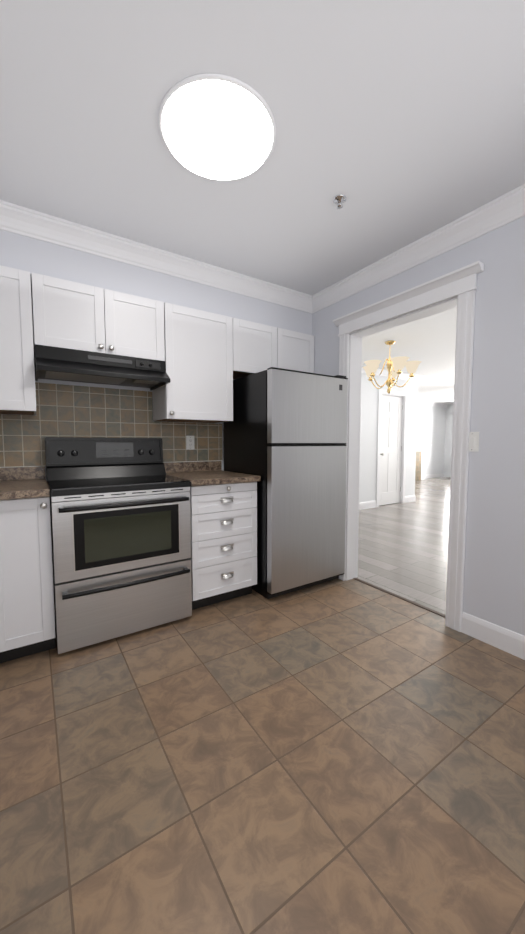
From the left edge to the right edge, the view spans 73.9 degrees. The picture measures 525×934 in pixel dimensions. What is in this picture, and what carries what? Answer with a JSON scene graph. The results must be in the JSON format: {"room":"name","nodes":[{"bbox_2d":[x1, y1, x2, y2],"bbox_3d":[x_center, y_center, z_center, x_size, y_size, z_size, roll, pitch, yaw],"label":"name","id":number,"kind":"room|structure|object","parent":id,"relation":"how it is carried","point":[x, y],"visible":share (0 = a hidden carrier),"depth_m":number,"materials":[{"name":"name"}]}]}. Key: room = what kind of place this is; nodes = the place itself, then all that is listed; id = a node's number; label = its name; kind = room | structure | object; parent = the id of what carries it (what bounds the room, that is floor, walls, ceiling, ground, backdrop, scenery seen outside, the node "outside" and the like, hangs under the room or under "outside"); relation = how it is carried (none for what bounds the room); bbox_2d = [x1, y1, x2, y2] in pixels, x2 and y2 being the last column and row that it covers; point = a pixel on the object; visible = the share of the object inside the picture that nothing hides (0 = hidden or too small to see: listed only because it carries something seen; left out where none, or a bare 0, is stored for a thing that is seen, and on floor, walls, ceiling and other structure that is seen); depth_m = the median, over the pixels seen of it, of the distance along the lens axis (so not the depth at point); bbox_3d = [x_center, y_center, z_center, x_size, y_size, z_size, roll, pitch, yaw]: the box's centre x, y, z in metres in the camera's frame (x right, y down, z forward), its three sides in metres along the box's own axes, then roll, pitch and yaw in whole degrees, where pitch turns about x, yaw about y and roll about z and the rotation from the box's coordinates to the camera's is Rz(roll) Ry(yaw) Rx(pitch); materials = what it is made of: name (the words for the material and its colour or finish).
{"room":"kitchen","nodes":[
{"label":"kitchen","id":0,"kind":"room"},
{"bbox_2d":[12,357,234,480],"bbox_3d":[-1.015,-0.253,2.696,3.030,2.440,0.130,-3,5,-33],"label":"wall","id":1,"kind":"structure","parent":0,"point":[91,385],"depth_m":2.52,"materials":[{"name":"white paint"}]},
{"bbox_2d":[0,265,35,414],"bbox_3d":[-1.765,-0.702,1.869,0.900,0.779,0.366,-3,5,-33],"label":"upper cabinet","id":2,"kind":"object","parent":1,"relation":"attached to","point":[17,384],"visible":1,"depth_m":1.95,"materials":[{"name":"white wood"}]},
{"bbox_2d":[31,273,164,360],"bbox_3d":[-1.071,-0.923,2.313,0.755,0.399,0.366,-3,5,-33],"label":"upper cabinet","id":3,"kind":"object","parent":1,"relation":"attached to","point":[73,315],"visible":0.88,"depth_m":2.16,"materials":[{"name":"white wood"}]},
{"bbox_2d":[34,344,169,390],"bbox_3d":[-1.049,-0.641,2.300,0.753,0.158,0.439,-3,5,-33],"label":"range hood","id":4,"kind":"object","parent":3,"relation":"attached to","point":[61,364],"visible":1,"depth_m":2.18,"materials":[{"name":"black metal"}]},
{"bbox_2d":[0,382,221,466],"bbox_3d":[-1.294,-0.289,2.426,2.253,0.548,0.008,-3,5,-33],"label":"tile backsplash","id":5,"kind":"structure","parent":1,"relation":"attached to","point":[62,410],"depth_m":2.48,"materials":[{"name":"beige tile"}]},
{"bbox_2d":[186,436,194,449],"bbox_3d":[-0.596,-0.201,2.884,0.070,0.115,0.008,-3,5,-33],"label":"electrical outlet","id":6,"kind":"object","parent":5,"relation":"attached to","point":[189,442],"visible":1,"depth_m":2.88,"materials":[{"name":"white plastic"}]},
{"bbox_2d":[152,302,232,422],"bbox_3d":[-0.532,-0.751,2.682,0.528,0.792,0.366,-3,5,-33],"label":"upper cabinet","id":7,"kind":"object","parent":1,"relation":"attached to","point":[198,345],"visible":0.96,"depth_m":2.55,"materials":[{"name":"white wood"}]},
{"bbox_2d":[233,318,276,378],"bbox_3d":[-0.134,-0.965,2.930,0.419,0.401,0.366,-3,5,-33],"label":"upper cabinet","id":8,"kind":"object","parent":1,"relation":"attached to","point":[254,347],"visible":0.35,"depth_m":2.80,"materials":[{"name":"white wood"}]},
{"bbox_2d":[277,328,313,372],"bbox_3d":[0.213,-0.980,3.159,0.408,0.401,0.366,-3,5,-33],"label":"upper cabinet","id":9,"kind":"object","parent":1,"relation":"attached to","point":[295,350],"visible":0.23,"depth_m":3.03,"materials":[{"name":"white wood"}]},
{"bbox_2d":[0,229,311,334],"bbox_3d":[-0.896,-1.296,2.444,3.029,0.324,0.300,-3,5,-33],"label":"wall","id":10,"kind":"structure","parent":0,"point":[26,253],"depth_m":2.31,"materials":[{"name":"white paint"}]},
{"bbox_2d":[0,200,311,311],"bbox_3d":[-0.796,-1.386,2.285,2.850,0.121,0.066,-3,5,-33],"label":"crown molding","id":11,"kind":"structure","parent":10,"relation":"attached to","point":[14,218],"depth_m":2.27,"materials":[{"name":"white wood"}]},
{"bbox_2d":[0,477,524,933],"bbox_3d":[3.165,0.838,5.040,12.760,0.060,8.360,-3,5,-33],"label":"floor","id":12,"kind":"structure","parent":0,"point":[337,756],"depth_m":1.24,"materials":[{"name":"tile"}]},
{"bbox_2d":[0,497,55,662],"bbox_3d":[-1.418,0.579,2.021,0.328,0.872,0.640,-3,5,-33],"label":"base cabinet","id":13,"kind":"object","parent":12,"relation":"on","point":[27,618],"visible":0.96,"depth_m":1.81,"materials":[{"name":"white wood"}]},
{"bbox_2d":[45,437,191,653],"bbox_3d":[-0.931,0.403,2.267,0.766,1.190,0.682,-3,5,-33],"label":"stove","id":14,"kind":"object","parent":12,"relation":"on","point":[120,511],"visible":1,"depth_m":2.06,"materials":[{"name":"silver metal"}]},
{"bbox_2d":[189,482,256,609],"bbox_3d":[-0.410,0.533,2.685,0.512,0.872,0.640,-3,5,-33],"label":"base cabinet","id":15,"kind":"object","parent":12,"relation":"on","point":[223,558],"visible":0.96,"depth_m":2.44,"materials":[{"name":"white wood"}]},
{"bbox_2d":[163,460,260,485],"bbox_3d":[-0.414,0.034,2.647,0.536,0.124,0.642,-3,5,-33],"label":"countertop","id":16,"kind":"structure","parent":15,"relation":"on","point":[198,473],"depth_m":2.65,"materials":[{"name":"laminate"}]},
{"bbox_2d":[224,367,347,598],"bbox_3d":[0.174,0.107,2.950,0.742,1.686,0.728,-3,5,-33],"label":"fridge","id":17,"kind":"object","parent":12,"relation":"on","point":[285,434],"visible":0.98,"depth_m":2.61,"materials":[{"name":"silver metal"}]},
{"bbox_2d":[353,578,445,616],"bbox_3d":[1.015,0.973,2.629,0.030,0.005,0.870,-3,5,-33],"label":"threshold","id":18,"kind":"object","parent":12,"relation":"on","point":[407,600],"depth_m":2.58,"materials":[{"name":"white wood"}]},
{"bbox_2d":[415,444,429,480],"bbox_3d":[4.379,-0.131,10.497,1.900,1.120,0.240,-3,5,-33],"label":"fireplace","id":19,"kind":"object","parent":12,"relation":"on","point":[420,461],"visible":0.35,"depth_m":10.77,"materials":[{"name":"white"}]},
{"bbox_3d":[-1.287,0.650,1.002,0.640,0.872,1.170,-3,5,-33],"label":"base cabinet","id":20,"kind":"object","parent":12,"relation":"on","visible":0},
{"bbox_2d":[0,466,49,499],"bbox_3d":[-0.935,0.168,0.704,0.937,0.124,3.318,-3,5,-33],"label":"countertop","id":21,"kind":"structure","parent":20,"relation":"on","point":[23,482],"depth_m":2.06,"materials":[{"name":"laminate"}]},
{"bbox_2d":[0,0,524,403],"bbox_3d":[3.165,-1.666,4.867,12.760,0.080,8.360,-3,5,-33],"label":"ceiling","id":22,"kind":"structure","parent":0,"point":[399,124],"depth_m":1.42,"materials":[{"name":"white paint"}]},
{"bbox_2d":[158,73,275,179],"bbox_3d":[-0.184,-1.352,1.458,0.480,0.076,0.480,-3,5,-33],"label":"ceiling light","id":23,"kind":"object","parent":22,"relation":"attached to","point":[215,126],"visible":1,"depth_m":1.36,"materials":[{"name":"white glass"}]},
{"bbox_2d":[333,194,346,208],"bbox_3d":[0.409,-1.397,1.847,0.072,0.040,0.072,-3,5,-33],"label":"sprinkler","id":24,"kind":"object","parent":22,"relation":"attached to","point":[339,200],"visible":1,"depth_m":1.84,"materials":[{"name":"silver metal"}]},
{"bbox_2d":[362,340,420,393],"bbox_3d":[1.612,-1.271,4.484,0.725,0.654,0.721,-3,5,-33],"label":"chandelier","id":25,"kind":"object","parent":22,"relation":"hanging from","point":[370,368],"visible":1,"depth_m":4.38,"materials":[{"name":"gold metal"}]},
{"bbox_2d":[359,373,417,501],"bbox_3d":[1.312,-0.467,5.789,4.010,2.440,0.120,-3,5,-33],"label":"wall","id":26,"kind":"structure","parent":0,"point":[368,438],"depth_m":6.15,"materials":[{"name":"white paint"}]},
{"bbox_2d":[359,500,375,509],"bbox_3d":[0.854,0.714,5.488,2.825,0.125,0.013,-3,5,-33],"label":"baseboard","id":27,"kind":"structure","parent":26,"relation":"attached to","point":[372,504],"depth_m":6.13,"materials":[{"name":"white wood"}]},
{"bbox_2d":[379,395,402,505],"bbox_3d":[2.372,-0.304,6.459,0.672,2.006,0.102,-3,5,-33],"label":"door","id":28,"kind":"structure","parent":26,"relation":"in","point":[390,446],"depth_m":6.48,"materials":[{"name":"white wood"}]},
{"bbox_2d":[376,389,407,506],"bbox_3d":[2.355,-0.344,6.478,0.840,2.100,0.139,-3,5,-33],"label":"door frame","id":29,"kind":"structure","parent":26,"relation":"attached to","point":[381,392],"depth_m":6.56,"materials":[{"name":"white wood"}]},
{"bbox_2d":[362,365,423,381],"bbox_3d":[1.435,-1.627,5.673,3.995,0.109,0.075,-3,5,-33],"label":"crown molding","id":30,"kind":"structure","parent":26,"relation":"attached to","point":[405,376],"depth_m":6.41,"materials":[{"name":"white wood"}]},
{"bbox_2d":[405,495,414,502],"bbox_3d":[2.874,0.622,6.818,0.315,0.125,0.013,-3,5,-33],"label":"baseboard","id":31,"kind":"structure","parent":26,"relation":"attached to","point":[411,498],"depth_m":6.82,"materials":[{"name":"white wood"}]},
{"bbox_2d":[312,216,524,635],"bbox_3d":[1.141,-0.226,2.299,0.130,2.440,6.150,-3,5,-33],"label":"wall","id":32,"kind":"structure","parent":0,"point":[494,580],"depth_m":1.95,"materials":[{"name":"white paint"}]},
{"bbox_2d":[333,261,483,631],"bbox_3d":[0.973,-0.100,2.527,0.210,2.158,1.124,-3,5,-33],"label":"door frame","id":33,"kind":"structure","parent":32,"relation":"attached to","point":[457,288],"depth_m":2.17,"materials":[{"name":"white wood"}]},
{"bbox_2d":[309,184,524,312],"bbox_3d":[1.552,-1.326,1.420,0.066,0.121,4.100,-3,5,-33],"label":"crown molding","id":34,"kind":"structure","parent":32,"relation":"attached to","point":[502,210],"depth_m":2.17,"materials":[{"name":"white wood"}]},
{"bbox_2d":[469,432,478,451],"bbox_3d":[1.228,-0.148,2.044,0.010,0.115,0.070,-3,5,-33],"label":"light switch","id":35,"kind":"object","parent":32,"relation":"attached to","point":[473,441],"visible":0.88,"depth_m":2.03,"materials":[{"name":"white plastic"}]},
{"bbox_2d":[461,612,524,659],"bbox_3d":[1.961,1.024,1.010,0.013,0.125,2.697,-3,5,-33],"label":"baseboard","id":36,"kind":"structure","parent":32,"relation":"attached to","point":[502,638],"depth_m":1.97,"materials":[{"name":"white wood"}]},
{"bbox_2d":[416,405,445,474],"bbox_3d":[3.839,-0.780,10.317,5.450,2.440,0.130,-3,5,-33],"label":"wall","id":37,"kind":"structure","parent":0,"point":[431,422],"depth_m":11.36,"materials":[{"name":"white paint"}]},
{"bbox_2d":[417,401,447,407],"bbox_3d":[3.946,-1.938,10.184,5.330,0.109,0.075,-3,5,-33],"label":"crown molding","id":38,"kind":"structure","parent":37,"relation":"attached to","point":[419,402],"depth_m":11.15,"materials":[{"name":"white wood"}]},
{"bbox_2d":[425,473,443,478],"bbox_3d":[3.928,0.377,10.370,5.330,0.125,0.013,-3,5,-33],"label":"baseboard","id":39,"kind":"structure","parent":37,"relation":"attached to","point":[442,474],"depth_m":11.52,"materials":[{"name":"white wood"}]},
{"bbox_2d":[444,404,452,477],"bbox_3d":[8.435,-0.649,8.425,0.130,2.440,8.360,-3,5,-33],"label":"wall","id":40,"kind":"structure","parent":0,"point":[448,440],"depth_m":11.66,"materials":[{"name":"white paint"}]}
]}

